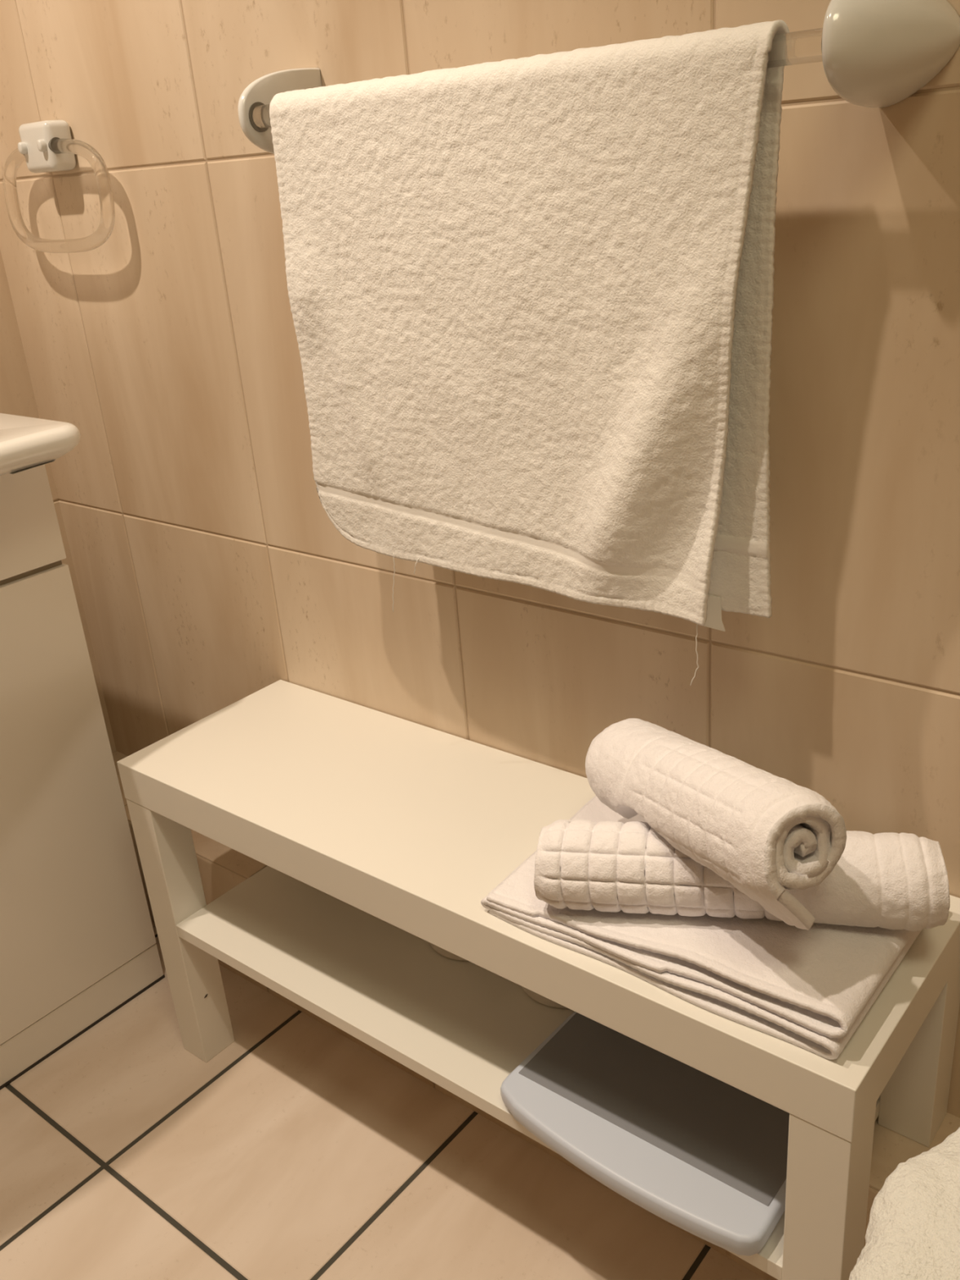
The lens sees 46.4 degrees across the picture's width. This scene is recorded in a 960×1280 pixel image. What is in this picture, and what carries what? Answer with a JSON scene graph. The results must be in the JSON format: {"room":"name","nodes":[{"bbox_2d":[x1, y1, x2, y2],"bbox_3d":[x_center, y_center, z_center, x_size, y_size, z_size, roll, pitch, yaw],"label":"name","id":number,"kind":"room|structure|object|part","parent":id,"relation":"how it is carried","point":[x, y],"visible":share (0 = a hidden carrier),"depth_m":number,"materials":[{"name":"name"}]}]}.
{"room":"bathroom","nodes":[
{"label":"bathroom","id":0,"kind":"room"},
{"bbox_2d":[0,249,116,753],"bbox_3d":[-1.121,-0.433,1.074,0.050,2.250,1.362,14,30,37],"label":"wall","id":1,"kind":"structure","parent":0,"point":[17,397],"depth_m":1.63,"materials":[{"name":"beige tile"}]},
{"bbox_2d":[0,925,766,1279],"bbox_3d":[-0.255,0.818,0.921,1.968,0.050,1.350,14,30,37],"label":"floor","id":2,"kind":"structure","parent":0,"point":[297,1151],"depth_m":1.30,"materials":[{"name":"beige tile"}]},
{"bbox_2d":[0,464,164,1089],"bbox_3d":[-0.810,0.210,1.372,0.325,0.790,0.614,14,30,37],"label":"vanity cabinet","id":3,"kind":"object","parent":2,"relation":"on","point":[77,940],"visible":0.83,"depth_m":1.45,"materials":[{"name":"white laminate"}]},
{"bbox_3d":[-0.715,-0.058,1.151,0.018,0.138,0.613,14,30,37],"label":"drawer","id":4,"kind":"part","parent":3,"relation":"part of","materials":[{"name":"white"}]},
{"bbox_2d":[0,413,80,475],"bbox_3d":[-0.779,-0.156,1.160,0.481,0.042,0.607,14,30,37],"label":"washbasin","id":5,"kind":"object","parent":3,"relation":"in","point":[26,442],"visible":1,"depth_m":1.22,"materials":[{"name":"white ceramic"}]},
{"bbox_2d":[116,680,959,1279],"bbox_3d":[0.015,0.389,1.242,0.900,0.442,0.261,14,30,37],"label":"bench","id":6,"kind":"object","parent":2,"relation":"on","point":[380,837],"visible":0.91,"depth_m":1.18,"materials":[{"name":"white laminate"}]},
{"bbox_3d":[-0.379,0.366,1.433,0.048,0.391,0.049,14,30,37],"label":"leg","id":7,"kind":"part","parent":6,"relation":"part of","materials":[{"name":"white laminate"}]},
{"bbox_2d":[428,942,467,960],"bbox_3d":[-0.013,0.303,1.314,0.108,0.098,0.108,14,30,37],"label":"paper roll","id":8,"kind":"object","parent":6,"relation":"on","point":[441,951],"visible":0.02,"depth_m":1.29,"materials":[{"name":"white paper"}]},
{"bbox_2d":[175,866,879,1279],"bbox_3d":[0.014,0.395,1.243,0.803,0.017,0.256,14,30,37],"label":"shelf","id":9,"kind":"object","parent":6,"relation":"attached to","point":[464,1027],"depth_m":1.26,"materials":[{"name":"white laminate"}]},
{"bbox_2d":[521,986,567,1008],"bbox_3d":[0.093,0.331,1.231,0.108,0.098,0.108,14,30,37],"label":"paper roll","id":10,"kind":"object","parent":6,"relation":"on","point":[533,995],"visible":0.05,"depth_m":1.21,"materials":[{"name":"white paper"}]},
{"bbox_2d":[500,1011,789,1256],"bbox_3d":[0.191,0.429,1.073,0.278,0.028,0.264,14,30,37],"label":"bathroom scale","id":11,"kind":"object","parent":6,"relation":"on","point":[707,1157],"visible":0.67,"depth_m":1.01,"materials":[{"name":"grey plastic"}]},
{"bbox_2d":[480,795,920,1059],"bbox_3d":[0.191,0.223,0.982,0.348,0.040,0.210,14,30,37],"label":"bath towel","id":12,"kind":"object","parent":6,"relation":"on","point":[811,990],"visible":0.4,"depth_m":0.89,"materials":[{"name":"white fabric"}]},
{"bbox_2d":[533,819,950,931],"bbox_3d":[0.212,0.190,0.928,0.330,0.084,0.078,2,24,16],"label":"rolled towel","id":13,"kind":"object","parent":12,"relation":"on","point":[892,881],"visible":0.75,"depth_m":0.90,"materials":[{"name":"white fabric"}]},
{"bbox_2d":[585,718,846,930],"bbox_3d":[0.181,0.127,0.920,0.090,0.129,0.294,-13,25,-18],"label":"rolled towel","id":14,"kind":"object","parent":13,"relation":"on","point":[766,834],"visible":1,"depth_m":0.83,"materials":[{"name":"white fabric"}]},
{"bbox_3d":[0.282,0.532,0.924,0.048,0.391,0.049,14,30,37],"label":"leg","id":15,"kind":"part","parent":6,"relation":"part of","materials":[{"name":"white laminate"}]},
{"bbox_3d":[0.406,0.368,1.032,0.048,0.196,0.050,14,30,37],"label":"leg","id":16,"kind":"part","parent":6,"relation":"part of","materials":[{"name":"white laminate"}]},
{"bbox_3d":[0.343,0.617,0.679,0.280,0.420,0.280,14,30,37],"label":"stool","id":17,"kind":"object","parent":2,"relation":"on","visible":0},
{"bbox_2d":[848,1127,959,1279],"bbox_3d":[0.330,0.367,0.588,0.249,0.111,0.240,14,30,37],"label":"towel","id":18,"kind":"object","parent":17,"relation":"on","point":[913,1232],"visible":1,"depth_m":0.62,"materials":[{"name":"white fabric"}]},
{"bbox_2d":[0,0,959,1117],"bbox_3d":[0.092,-0.482,0.958,1.980,2.250,0.050,14,30,37],"label":"wall","id":19,"kind":"structure","parent":0,"point":[212,571],"depth_m":1.20,"materials":[{"name":"beige tile"}]},
{"bbox_2d":[2,120,115,253],"bbox_3d":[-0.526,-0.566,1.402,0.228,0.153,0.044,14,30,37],"label":"towel ring","id":20,"kind":"object","parent":19,"relation":"attached to","point":[48,145],"visible":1,"depth_m":1.38,"materials":[{"name":"white"}]},
{"bbox_2d":[48,137,59,152],"bbox_3d":[-0.518,-0.605,1.370,0.005,0.018,0.018,14,30,37],"label":"socket","id":21,"kind":"object","parent":20,"relation":"attached to","point":[52,141],"depth_m":1.36,"materials":[{"name":"grey"}]},
{"bbox_2d":[237,0,959,154],"bbox_3d":[0.030,-0.454,0.915,0.673,0.082,0.106,14,30,37],"label":"towel rail","id":22,"kind":"object","parent":19,"relation":"attached to","point":[873,53],"visible":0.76,"depth_m":0.73,"materials":[{"name":"white"}]},
{"bbox_2d":[248,102,268,132],"bbox_3d":[-0.208,-0.495,1.060,0.001,0.026,0.026,14,30,37],"label":"socket","id":23,"kind":"object","parent":22,"relation":"attached to","point":[256,124],"depth_m":1.05,"materials":[{"name":"grey"}]},
{"bbox_2d":[269,19,789,685],"bbox_3d":[0.017,-0.229,0.980,0.502,0.495,0.066,14,30,37],"label":"hand towel","id":24,"kind":"object","parent":22,"relation":"hanging from","point":[531,304],"visible":1,"depth_m":0.92,"materials":[{"name":"white fabric"}]},
{"bbox_3d":[0.009,-0.440,0.892,0.558,0.020,0.020,14,30,37],"label":"rail","id":25,"kind":"part","parent":22,"relation":"part of","materials":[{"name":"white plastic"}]}
]}

